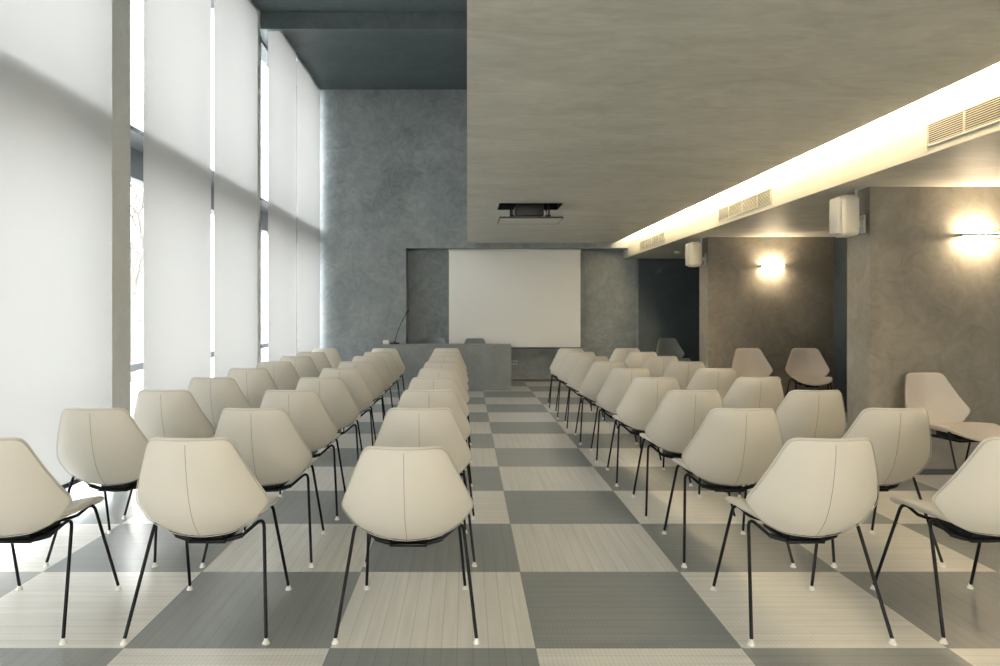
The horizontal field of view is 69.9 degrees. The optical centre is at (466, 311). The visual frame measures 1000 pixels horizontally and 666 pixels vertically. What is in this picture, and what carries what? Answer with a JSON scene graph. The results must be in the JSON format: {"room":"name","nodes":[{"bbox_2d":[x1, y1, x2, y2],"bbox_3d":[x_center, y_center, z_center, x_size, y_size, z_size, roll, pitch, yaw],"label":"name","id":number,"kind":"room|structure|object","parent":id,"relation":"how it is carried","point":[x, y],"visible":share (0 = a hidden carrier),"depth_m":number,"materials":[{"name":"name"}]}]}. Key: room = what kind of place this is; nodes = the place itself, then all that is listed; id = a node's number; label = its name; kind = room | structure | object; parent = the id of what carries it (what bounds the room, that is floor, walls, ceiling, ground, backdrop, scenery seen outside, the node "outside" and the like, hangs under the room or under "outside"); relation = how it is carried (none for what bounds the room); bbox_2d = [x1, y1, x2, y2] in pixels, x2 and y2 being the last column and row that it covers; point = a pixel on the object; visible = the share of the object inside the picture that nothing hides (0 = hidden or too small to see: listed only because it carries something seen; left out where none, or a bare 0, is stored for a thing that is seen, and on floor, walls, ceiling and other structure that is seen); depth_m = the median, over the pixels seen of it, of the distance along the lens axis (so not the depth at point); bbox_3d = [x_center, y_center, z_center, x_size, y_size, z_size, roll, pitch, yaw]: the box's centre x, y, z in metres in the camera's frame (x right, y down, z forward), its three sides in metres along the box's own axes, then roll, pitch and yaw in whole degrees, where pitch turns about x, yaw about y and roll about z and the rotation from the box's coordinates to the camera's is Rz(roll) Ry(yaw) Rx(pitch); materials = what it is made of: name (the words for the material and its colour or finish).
{"room":"assembly chamber","nodes":[
{"label":"assembly chamber","id":0,"kind":"room"},
{"bbox_2d":[73,0,130,485],"bbox_3d":[-3.221,-1.390,5.980,0.657,5.620,0.320,0,0,0],"label":"wall pillar","id":1,"kind":"structure","parent":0,"point":[121,9],"depth_m":5.98,"materials":[{"name":"white paint"}]},
{"bbox_2d":[131,0,213,371],"bbox_3d":[-3.190,-1.390,8.002,0.460,5.620,3.725,0,0,0],"label":"window","id":2,"kind":"structure","parent":1,"relation":"attached to","point":[136,366],"depth_m":7.11,"materials":[{"name":"grey metal"}]},
{"bbox_2d":[143,0,210,389],"bbox_3d":[-2.916,-1.460,7.235,0.073,5.460,1.706,0,0,0],"label":"roller blind","id":3,"kind":"object","parent":2,"relation":"attached to","point":[176,33],"visible":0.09,"depth_m":7.10,"materials":[{"name":"fabric"}]},
{"bbox_2d":[211,8,259,376],"bbox_3d":[-3.221,-1.495,9.928,0.657,5.830,0.125,0,0,0],"label":"wall pillar","id":4,"kind":"structure","parent":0,"point":[212,9],"depth_m":9.87,"materials":[{"name":"white paint"}]},
{"bbox_2d":[260,38,296,361],"bbox_3d":[-3.190,-1.495,12.070,0.460,5.830,4.160,0,0,0],"label":"window","id":5,"kind":"structure","parent":4,"relation":"attached to","point":[263,47],"depth_m":11.54,"materials":[{"name":"grey metal"}]},
{"bbox_2d":[268,31,295,360],"bbox_3d":[-2.916,-1.565,11.253,0.073,5.670,1.706,0,0,0],"label":"roller blind","id":6,"kind":"object","parent":5,"relation":"attached to","point":[281,54],"visible":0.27,"depth_m":11.08,"materials":[{"name":"fabric"}]},
{"bbox_2d":[211,0,466,88],"bbox_3d":[-1.790,-4.322,3.575,3.620,0.715,21.550,0,0,0],"label":"ceiling","id":7,"kind":"structure","parent":0,"point":[342,44],"depth_m":11.56,"materials":[{"name":"paint"}]},
{"bbox_2d":[0,0,111,488],"bbox_3d":[-2.916,-1.460,4.965,0.073,5.460,1.705,0,0,0],"label":"roller blind","id":8,"kind":"object","parent":7,"relation":"hanging from","point":[56,55],"visible":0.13,"depth_m":4.98,"materials":[{"name":"fabric"}]},
{"bbox_2d":[214,0,257,376],"bbox_3d":[-2.916,-1.460,9.004,0.073,5.460,1.705,0,0,0],"label":"roller blind","id":9,"kind":"object","parent":7,"relation":"hanging from","point":[235,21],"visible":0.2,"depth_m":8.94,"materials":[{"name":"fabric"}]},
{"bbox_2d":[296,54,319,353],"bbox_3d":[-2.916,-1.565,13.114,0.073,5.670,1.892,0,0,0],"label":"roller blind","id":10,"kind":"object","parent":7,"relation":"hanging from","point":[308,91],"visible":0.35,"depth_m":13.01,"materials":[{"name":"fabric"}]},
{"bbox_2d":[320,89,635,378],"bbox_3d":[-0.040,-1.495,14.525,7.120,5.830,0.750,0,0,0],"label":"wall","id":11,"kind":"structure","parent":0,"point":[393,162],"depth_m":14.15,"materials":[{"name":"grey paint"}]},
{"bbox_2d":[511,360,516,364],"bbox_3d":[0.965,1.040,14.693,0.140,0.090,0.014,0,0,0],"label":"wall outlet","id":12,"kind":"object","parent":11,"relation":"attached to","point":[513,362],"visible":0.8,"depth_m":14.69,"materials":[{"name":"white plastic"}]},
{"bbox_2d":[448,249,580,348],"bbox_3d":[0.966,-0.264,14.490,2.690,2.008,0.100,0,0,0],"label":"projection screen","id":13,"kind":"object","parent":11,"relation":"attached to","point":[520,298],"visible":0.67,"depth_m":14.45,"materials":[{"name":"white fabric"}]},
{"bbox_2d":[511,379,558,380],"bbox_3d":[1.135,1.403,14.694,4.689,0.035,0.012,0,0,0],"label":"baseboard","id":14,"kind":"structure","parent":11,"relation":"attached to","point":[511,379],"depth_m":14.69,"materials":[{"name":"grey"}]},
{"bbox_2d":[636,259,637,347],"bbox_3d":[3.500,0.163,14.680,0.040,2.515,0.040,0,0,0],"label":"trim","id":15,"kind":"structure","parent":11,"relation":"attached to","point":[636,259],"depth_m":14.66,"materials":[{"name":"grey paint"}]},
{"bbox_2d":[0,381,999,665],"bbox_3d":[0.975,1.495,3.850,9.150,0.150,22.100,0,0,0],"label":"floor","id":16,"kind":"structure","parent":0,"point":[570,570],"depth_m":3.72,"materials":[{"name":"tile"}]},
{"bbox_2d":[0,437,121,644],"bbox_3d":[-2.034,0.971,3.303,0.639,0.898,0.732,0,0,0],"label":"shell chair","id":17,"kind":"object","parent":16,"relation":"on","point":[33,504],"visible":1,"depth_m":3.07,"materials":[{"name":"grey fabric"}]},
{"bbox_2d":[43,408,157,567],"bbox_3d":[-2.042,0.971,4.229,0.639,0.898,0.732,0,0,0],"label":"shell chair","id":18,"kind":"object","parent":16,"relation":"on","point":[105,447],"visible":0.79,"depth_m":3.94,"materials":[{"name":"beige plastic"}]},
{"bbox_2d":[122,389,214,518],"bbox_3d":[-2.046,0.971,5.143,0.639,0.898,0.732,0,0,1],"label":"shell chair","id":19,"kind":"object","parent":16,"relation":"on","point":[157,413],"visible":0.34,"depth_m":4.83,"materials":[{"name":"beige plastic"}]},
{"bbox_2d":[120,437,291,644],"bbox_3d":[-1.164,0.971,3.304,0.639,0.898,0.732,0,0,0],"label":"shell chair","id":20,"kind":"object","parent":16,"relation":"on","point":[204,489],"visible":1,"depth_m":3.02,"materials":[{"name":"grey fabric"}]},
{"bbox_2d":[188,377,251,432],"bbox_3d":[-2.038,0.971,6.045,0.639,0.898,0.732,0,0,1],"label":"shell chair","id":21,"kind":"object","parent":16,"relation":"on","point":[213,395],"visible":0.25,"depth_m":5.72,"materials":[{"name":"grey fabric"}]},
{"bbox_2d":[227,368,278,407],"bbox_3d":[-2.041,0.971,6.983,0.639,0.898,0.732,0,0,1],"label":"shell chair","id":22,"kind":"object","parent":16,"relation":"on","point":[253,382],"visible":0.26,"depth_m":6.65,"materials":[{"name":"grey fabric"}]},
{"bbox_2d":[199,408,325,567],"bbox_3d":[-1.171,0.971,4.224,0.639,0.898,0.732,0,0,0],"label":"shell chair","id":23,"kind":"object","parent":16,"relation":"on","point":[268,440],"visible":0.74,"depth_m":3.92,"materials":[{"name":"beige plastic"}]},
{"bbox_2d":[257,361,299,389],"bbox_3d":[-2.046,0.971,7.892,0.639,0.898,0.732,0,0,-1],"label":"shell chair","id":24,"kind":"object","parent":16,"relation":"on","point":[284,375],"visible":0.24,"depth_m":7.57,"materials":[{"name":"grey fabric"}]},
{"bbox_2d":[280,356,319,377],"bbox_3d":[-2.039,0.971,8.800,0.639,0.898,0.732,0,0,-1],"label":"shell chair","id":25,"kind":"object","parent":16,"relation":"on","point":[304,366],"visible":0.16,"depth_m":8.47,"materials":[{"name":"grey fabric"}]},
{"bbox_2d":[260,390,345,519],"bbox_3d":[-1.187,0.971,5.130,0.639,0.898,0.732,0,0,1],"label":"shell chair","id":26,"kind":"object","parent":16,"relation":"on","point":[306,409],"visible":0.44,"depth_m":4.83,"materials":[{"name":"beige plastic"}]},
{"bbox_2d":[297,352,331,372],"bbox_3d":[-2.055,0.971,9.729,0.639,0.898,0.732,0,0,1],"label":"shell chair","id":27,"kind":"object","parent":16,"relation":"on","point":[320,360],"visible":0.17,"depth_m":9.40,"materials":[{"name":"grey fabric"}]},
{"bbox_2d":[312,348,342,367],"bbox_3d":[-2.055,0.971,10.622,0.639,0.898,0.732,0,0,0],"label":"shell chair","id":28,"kind":"object","parent":16,"relation":"on","point":[333,356],"visible":0.12,"depth_m":10.30,"materials":[{"name":"grey fabric"}]},
{"bbox_2d":[295,377,362,470],"bbox_3d":[-1.174,0.971,6.056,0.639,0.898,0.732,0,0,0],"label":"shell chair","id":29,"kind":"object","parent":16,"relation":"on","point":[333,392],"visible":0.43,"depth_m":5.75,"materials":[{"name":"grey fabric"}]},
{"bbox_2d":[319,368,375,450],"bbox_3d":[-1.178,0.971,6.972,0.639,0.898,0.732,0,0,0],"label":"shell chair","id":30,"kind":"object","parent":16,"relation":"on","point":[353,378],"visible":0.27,"depth_m":6.67,"materials":[{"name":"grey fabric"}]},
{"bbox_2d":[329,361,384,444],"bbox_3d":[-1.175,0.971,7.894,0.639,0.898,0.732,0,0,1],"label":"shell chair","id":31,"kind":"object","parent":16,"relation":"on","point":[367,369],"visible":0.32,"depth_m":7.59,"materials":[{"name":"grey fabric"}]},
{"bbox_2d":[342,356,393,430],"bbox_3d":[-1.181,0.971,8.804,0.639,0.898,0.732,0,0,-1],"label":"shell chair","id":32,"kind":"object","parent":16,"relation":"on","point":[379,362],"visible":0.21,"depth_m":8.51,"materials":[{"name":"grey fabric"}]},
{"bbox_2d":[364,352,400,411],"bbox_3d":[-1.179,0.971,9.712,0.639,0.898,0.732,0,0,-1],"label":"shell chair","id":33,"kind":"object","parent":16,"relation":"on","point":[388,357],"visible":0.23,"depth_m":9.43,"materials":[{"name":"grey fabric"}]},
{"bbox_2d":[371,348,404,390],"bbox_3d":[-1.197,0.971,10.631,0.639,0.898,0.732,0,0,-1],"label":"shell chair","id":34,"kind":"object","parent":16,"relation":"on","point":[397,358],"visible":0.15,"depth_m":10.34,"materials":[{"name":"grey fabric"}]},
{"bbox_2d":[331,446,479,644],"bbox_3d":[-0.262,0.990,3.308,0.639,0.860,0.732,0,0,0],"label":"shell chair","id":35,"kind":"object","parent":16,"relation":"on","point":[408,496],"visible":1,"depth_m":3.02,"materials":[{"name":"grey fabric"}]},
{"bbox_2d":[363,407,476,566],"bbox_3d":[-0.262,0.971,4.236,0.639,0.898,0.732,0,0,0],"label":"shell chair","id":36,"kind":"object","parent":16,"relation":"on","point":[400,427],"visible":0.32,"depth_m":3.91,"materials":[{"name":"beige plastic"}]},
{"bbox_2d":[425,338,445,343],"bbox_3d":[-0.620,0.971,13.850,0.639,0.898,0.732,0,0,0],"label":"shell chair","id":37,"kind":"object","parent":16,"relation":"on","point":[429,340],"visible":0.09,"depth_m":14.17,"materials":[{"name":"grey plastic"}]},
{"bbox_2d":[397,390,475,519],"bbox_3d":[-0.259,0.971,5.138,0.639,0.898,0.732,0,0,0],"label":"shell chair","id":38,"kind":"object","parent":16,"relation":"on","point":[449,399],"visible":0.2,"depth_m":4.81,"materials":[{"name":"beige plastic"}]},
{"bbox_2d":[408,377,472,486],"bbox_3d":[-0.268,0.971,6.061,0.639,0.898,0.732,0,0,0],"label":"shell chair","id":39,"kind":"object","parent":16,"relation":"on","point":[417,383],"visible":0.16,"depth_m":5.73,"materials":[{"name":"grey fabric"}]},
{"bbox_2d":[376,344,510,389],"bbox_3d":[-0.425,1.008,13.210,2.460,0.825,0.460,0,0,0],"label":"desk","id":40,"kind":"object","parent":16,"relation":"on","point":[488,366],"visible":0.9,"depth_m":12.99,"materials":[{"name":"paint"}]},
{"bbox_2d":[390,310,408,343],"bbox_3d":[-1.241,0.275,13.160,0.348,0.640,0.140,0,0,0],"label":"gooseneck microphone","id":41,"kind":"object","parent":40,"relation":"on","point":[407,311],"visible":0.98,"depth_m":13.14,"materials":[{"name":"black plastic"}]},
{"bbox_2d":[376,344,510,346],"bbox_3d":[-0.425,0.620,13.210,2.460,0.050,0.460,0,0,0],"label":"countertop","id":42,"kind":"structure","parent":40,"relation":"on","point":[378,345],"depth_m":12.98,"materials":[{"name":"paint"}]},
{"bbox_2d":[417,368,472,462],"bbox_3d":[-0.264,0.971,6.986,0.639,0.898,0.732,0,0,0],"label":"shell chair","id":43,"kind":"object","parent":16,"relation":"on","point":[424,372],"visible":0.19,"depth_m":6.66,"materials":[{"name":"grey fabric"}]},
{"bbox_2d":[423,361,471,444],"bbox_3d":[-0.270,0.971,7.875,0.639,0.898,0.732,0,0,0],"label":"shell chair","id":44,"kind":"object","parent":16,"relation":"on","point":[430,364],"visible":0.14,"depth_m":7.54,"materials":[{"name":"grey fabric"}]},
{"bbox_2d":[428,356,469,422],"bbox_3d":[-0.272,0.971,8.818,0.639,0.898,0.732,0,0,-1],"label":"shell chair","id":45,"kind":"object","parent":16,"relation":"on","point":[432,358],"visible":0.11,"depth_m":8.48,"materials":[{"name":"grey fabric"}]},
{"bbox_2d":[433,348,466,368],"bbox_3d":[-0.292,0.971,10.632,0.639,0.898,0.732,0,0,1],"label":"shell chair","id":46,"kind":"object","parent":16,"relation":"on","point":[436,349],"visible":0.11,"depth_m":10.29,"materials":[{"name":"grey fabric"}]},
{"bbox_2d":[431,352,469,418],"bbox_3d":[-0.283,0.971,9.715,0.639,0.898,0.732,0,0,0],"label":"shell chair","id":47,"kind":"object","parent":16,"relation":"on","point":[433,353],"visible":0.12,"depth_m":9.38,"materials":[{"name":"grey fabric"}]},
{"bbox_2d":[464,338,485,343],"bbox_3d":[0.155,0.971,13.850,0.639,0.898,0.732,0,0,0],"label":"shell chair","id":48,"kind":"object","parent":16,"relation":"on","point":[468,340],"visible":0.11,"depth_m":14.17,"materials":[{"name":"grey plastic"}]},
{"bbox_2d":[548,348,590,409],"bbox_3d":[1.502,0.971,10.618,0.639,0.898,0.732,0,0,0],"label":"shell chair","id":49,"kind":"object","parent":16,"relation":"on","point":[561,354],"visible":0.32,"depth_m":10.34,"materials":[{"name":"grey fabric"}]},
{"bbox_2d":[555,352,603,418],"bbox_3d":[1.504,0.971,9.718,0.639,0.898,0.732,0,0,0],"label":"shell chair","id":50,"kind":"object","parent":16,"relation":"on","point":[571,358],"visible":0.32,"depth_m":9.45,"materials":[{"name":"grey fabric"}]},
{"bbox_2d":[564,356,617,430],"bbox_3d":[1.503,0.971,8.793,0.639,0.898,0.732,0,0,1],"label":"shell chair","id":51,"kind":"object","parent":16,"relation":"on","point":[583,364],"visible":0.36,"depth_m":8.52,"materials":[{"name":"grey fabric"}]},
{"bbox_2d":[574,361,637,444],"bbox_3d":[1.512,0.971,7.900,0.639,0.898,0.732,0,0,-1],"label":"shell chair","id":52,"kind":"object","parent":16,"relation":"on","point":[599,371],"visible":0.47,"depth_m":7.61,"materials":[{"name":"grey fabric"}]},
{"bbox_2d":[609,348,639,361],"bbox_3d":[2.318,0.971,10.629,0.639,0.898,0.732,0,0,1],"label":"shell chair","id":53,"kind":"object","parent":16,"relation":"on","point":[619,354],"visible":0.11,"depth_m":10.29,"materials":[{"name":"grey fabric"}]},
{"bbox_2d":[590,368,662,462],"bbox_3d":[1.525,0.971,6.966,0.639,0.898,0.732,0,0,0],"label":"shell chair","id":54,"kind":"object","parent":16,"relation":"on","point":[618,381],"visible":0.47,"depth_m":6.68,"materials":[{"name":"grey fabric"}]},
{"bbox_2d":[625,352,656,367],"bbox_3d":[2.320,0.971,9.703,0.639,0.898,0.732,0,0,1],"label":"shell chair","id":55,"kind":"object","parent":16,"relation":"on","point":[634,359],"visible":0.17,"depth_m":9.37,"materials":[{"name":"grey fabric"}]},
{"bbox_2d":[606,377,692,486],"bbox_3d":[1.520,0.971,6.070,0.639,0.898,0.732,0,0,-1],"label":"shell chair","id":56,"kind":"object","parent":16,"relation":"on","point":[644,395],"visible":0.59,"depth_m":5.77,"materials":[{"name":"grey fabric"}]},
{"bbox_2d":[642,356,678,376],"bbox_3d":[2.326,0.971,8.793,0.639,0.898,0.732,0,0,0],"label":"shell chair","id":57,"kind":"object","parent":16,"relation":"on","point":[657,366],"visible":0.17,"depth_m":8.46,"materials":[{"name":"grey fabric"}]},
{"bbox_2d":[656,338,690,361],"bbox_3d":[4.043,0.971,13.949,0.639,0.898,0.732,0,0,-8],"label":"shell chair","id":58,"kind":"object","parent":16,"relation":"on","point":[666,346],"visible":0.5,"depth_m":14.22,"materials":[{"name":"white plastic"}]},
{"bbox_2d":[662,361,704,389],"bbox_3d":[2.337,0.971,7.875,0.639,0.898,0.732,0,0,1],"label":"shell chair","id":59,"kind":"object","parent":16,"relation":"on","point":[684,372],"visible":0.2,"depth_m":7.54,"materials":[{"name":"grey fabric"}]},
{"bbox_2d":[631,390,736,519],"bbox_3d":[1.529,0.971,5.130,0.639,0.898,0.732,0,0,0],"label":"shell chair","id":60,"kind":"object","parent":16,"relation":"on","point":[680,414],"visible":0.69,"depth_m":4.83,"materials":[{"name":"beige plastic"}]},
{"bbox_2d":[686,368,737,400],"bbox_3d":[2.334,0.971,6.970,0.639,0.898,0.732,0,0,1],"label":"shell chair","id":61,"kind":"object","parent":16,"relation":"on","point":[721,380],"visible":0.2,"depth_m":6.64,"materials":[{"name":"grey fabric"}]},
{"bbox_2d":[662,408,795,567],"bbox_3d":[1.513,0.971,4.221,0.639,0.898,0.732,0,0,0],"label":"shell chair","id":62,"kind":"object","parent":16,"relation":"on","point":[732,448],"visible":0.97,"depth_m":3.93,"materials":[{"name":"beige plastic"}]},
{"bbox_2d":[722,377,784,411],"bbox_3d":[2.346,0.971,6.069,0.639,0.898,0.732,0,0,-1],"label":"shell chair","id":63,"kind":"object","parent":16,"relation":"on","point":[745,392],"visible":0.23,"depth_m":5.74,"materials":[{"name":"grey fabric"}]},
{"bbox_2d":[732,348,780,380],"bbox_3d":[4.050,0.971,9.980,0.639,0.898,0.732,0,0,0],"label":"shell chair","id":64,"kind":"object","parent":16,"relation":"on","point":[747,362],"visible":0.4,"depth_m":10.25,"materials":[{"name":"beige fabric"}]},
{"bbox_2d":[737,390,846,497],"bbox_3d":[2.346,0.971,5.130,0.639,0.898,0.732,0,0,-1],"label":"shell chair","id":65,"kind":"object","parent":16,"relation":"on","point":[802,413],"visible":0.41,"depth_m":4.81,"materials":[{"name":"beige plastic"}]},
{"bbox_2d":[710,437,896,645],"bbox_3d":[1.515,0.971,3.300,0.639,0.898,0.732,0,0,-1],"label":"shell chair","id":66,"kind":"object","parent":16,"relation":"on","point":[814,488],"visible":1,"depth_m":3.02,"materials":[{"name":"grey fabric"}]},
{"bbox_2d":[785,348,832,396],"bbox_3d":[4.792,0.971,9.979,0.639,0.898,0.732,0,0,14],"label":"shell chair","id":67,"kind":"object","parent":16,"relation":"on","point":[807,366],"visible":0.86,"depth_m":10.21,"materials":[{"name":"beige fabric"}]},
{"bbox_2d":[831,408,945,567],"bbox_3d":[2.348,0.971,4.229,0.639,0.898,0.732,0,0,0],"label":"shell chair","id":68,"kind":"object","parent":16,"relation":"on","point":[899,437],"visible":0.55,"depth_m":3.92,"materials":[{"name":"beige plastic"}]},
{"bbox_2d":[870,437,999,644],"bbox_3d":[2.343,0.971,3.315,0.639,0.898,0.732,0,0,-1],"label":"shell chair","id":69,"kind":"object","parent":16,"relation":"on","point":[966,507],"visible":0.99,"depth_m":3.09,"materials":[{"name":"grey fabric"}]},
{"bbox_2d":[905,372,999,471],"bbox_3d":[3.963,0.971,5.809,0.639,0.898,0.732,0,0,-8],"label":"shell chair","id":70,"kind":"object","parent":16,"relation":"on","point":[932,392],"visible":0.77,"depth_m":6.04,"materials":[{"name":"beige fabric"}]},
{"bbox_2d":[638,259,698,361],"bbox_3d":[4.535,0.163,14.790,2.030,2.515,0.220,0,0,0],"label":"wall","id":71,"kind":"structure","parent":0,"point":[668,289],"depth_m":14.68,"materials":[{"name":"paint"}]},
{"bbox_2d":[467,0,999,242],"bbox_3d":[1.458,-2.924,3.475,2.915,3.113,21.350,0,0,0],"label":"ceiling","id":72,"kind":"structure","parent":0,"point":[630,116],"depth_m":4.41,"materials":[{"name":"grey paint"}]},
{"bbox_2d":[699,237,832,396],"bbox_3d":[4.435,0.163,10.625,1.830,2.515,0.390,0,0,0],"label":"wall","id":73,"kind":"structure","parent":0,"point":[775,311],"depth_m":10.43,"materials":[{"name":"beige paint"}]},
{"bbox_2d":[685,238,705,266],"bbox_3d":[3.370,-0.873,10.470,0.297,0.425,0.200,0,0,0],"label":"loudspeaker","id":74,"kind":"object","parent":73,"relation":"attached to","point":[693,250],"visible":1,"depth_m":10.38,"materials":[{"name":"grey plastic"}]},
{"bbox_2d":[685,243,690,265],"bbox_3d":[3.244,-0.840,10.470,0.043,0.324,0.164,0,0,0],"label":"grille","id":75,"kind":"object","parent":74,"relation":"attached to","point":[688,246],"depth_m":10.41,"materials":[{"name":"grey metal"}]},
{"bbox_2d":[758,265,786,266],"bbox_3d":[4.440,-0.665,10.372,0.380,0.030,0.114,0,0,0],"label":"wall light","id":76,"kind":"object","parent":73,"relation":"attached to","point":[760,265],"visible":1,"depth_m":10.32,"materials":[{"name":"silver metal"}]},
{"bbox_2d":[624,62,999,258],"bbox_3d":[4.040,-1.511,3.850,3.020,0.838,22.100,0,0,0],"label":"ceiling","id":77,"kind":"structure","parent":0,"point":[898,138],"depth_m":6.08,"materials":[{"name":"grey paint"}]},
{"bbox_2d":[640,231,664,249],"bbox_3d":[3.188,-1.222,12.335,0.014,0.160,1.630,0,0,0],"label":"ceiling vent","id":78,"kind":"object","parent":77,"relation":"in","point":[658,238],"visible":1,"depth_m":12.25,"materials":[{"name":"white metal"}]},
{"bbox_2d":[718,188,771,221],"bbox_3d":[3.188,-1.222,8.270,0.014,0.160,1.560,0,0,0],"label":"ceiling vent","id":79,"kind":"object","parent":77,"relation":"in","point":[763,198],"visible":1,"depth_m":8.16,"materials":[{"name":"white metal"}]},
{"bbox_2d":[926,94,999,146],"bbox_3d":[3.188,-1.222,4.125,0.014,0.160,1.650,0,0,0],"label":"ceiling vent","id":80,"kind":"object","parent":77,"relation":"in","point":[984,113],"visible":1,"depth_m":4.57,"materials":[{"name":"white metal"}]},
{"bbox_2d":[833,237,846,412],"bbox_3d":[5.450,0.163,3.750,0.200,2.515,21.900,0,0,0],"label":"wall","id":81,"kind":"structure","parent":0,"point":[839,244],"depth_m":10.23,"materials":[{"name":"paint"}]},
{"bbox_2d":[847,187,999,468],"bbox_3d":[4.435,0.163,6.425,1.830,2.515,0.370,0,0,0],"label":"wall","id":82,"kind":"structure","parent":0,"point":[921,297],"depth_m":6.24,"materials":[{"name":"beige paint"}]},
{"bbox_2d":[829,190,865,237],"bbox_3d":[3.370,-0.873,6.280,0.297,0.425,0.200,0,0,0],"label":"loudspeaker","id":83,"kind":"object","parent":82,"relation":"attached to","point":[844,222],"visible":1,"depth_m":6.20,"materials":[{"name":"grey plastic"}]},
{"bbox_2d":[829,197,841,235],"bbox_3d":[3.244,-0.840,6.280,0.043,0.324,0.164,0,0,0],"label":"grille","id":84,"kind":"object","parent":83,"relation":"attached to","point":[835,205],"depth_m":6.24,"materials":[{"name":"grey metal"}]},
{"bbox_2d":[916,469,957,474],"bbox_3d":[4.440,1.395,6.234,1.820,0.050,0.012,0,0,0],"label":"baseboard","id":85,"kind":"structure","parent":82,"relation":"attached to","point":[924,471],"depth_m":6.23,"materials":[{"name":"grey"}]},
{"bbox_2d":[954,233,999,236],"bbox_3d":[4.440,-0.665,6.182,0.380,0.030,0.114,0,0,0],"label":"wall light","id":86,"kind":"object","parent":82,"relation":"attached to","point":[961,234],"visible":1,"depth_m":6.12,"materials":[{"name":"silver metal"}]},
{"label":"outside","id":87,"kind":"structure","parent":0,"visible":0},
{"bbox_2d":[131,325,267,416],"bbox_3d":[0.000,1.650,25.000,120.000,0.140,130.000,0,0,0],"label":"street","id":88,"kind":"structure","parent":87,"point":[136,386],"depth_m":23.75,"materials":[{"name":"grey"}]},
{"bbox_2d":[131,183,142,381],"bbox_3d":[-7.302,-0.781,15.346,2.482,4.732,1.799,0,0,32],"label":"bare tree","id":89,"kind":"object","parent":88,"relation":"on","point":[135,281],"visible":0.2,"depth_m":15.82,"materials":[{"name":"grey plant"}]},
{"bbox_2d":[131,109,142,344],"bbox_3d":[-18.825,-3.945,39.000,6.350,11.050,30.400,0,0,0],"label":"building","id":90,"kind":"structure","parent":88,"relation":"on","point":[136,118],"depth_m":34.67,"materials":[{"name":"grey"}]},
{"bbox_3d":[0.810,-1.682,9.270,0.850,0.030,0.640,0,0,0],"label":"ceiling","id":91,"kind":"structure","parent":0,"visible":0},
{"bbox_2d":[498,203,562,223],"bbox_3d":[0.810,-1.421,9.270,0.802,0.488,0.592,0,0,0],"label":"lift","id":92,"kind":"object","parent":91,"relation":"hanging from","point":[547,219],"visible":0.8,"depth_m":9.30,"materials":[{"name":"grey paint"}]},
{"bbox_2d":[514,204,545,215],"bbox_3d":[0.815,-1.292,9.322,0.390,0.165,0.445,0,0,0],"label":"projector","id":93,"kind":"object","parent":92,"relation":"on","point":[520,209],"visible":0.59,"depth_m":9.10,"materials":[{"name":"black plastic"}]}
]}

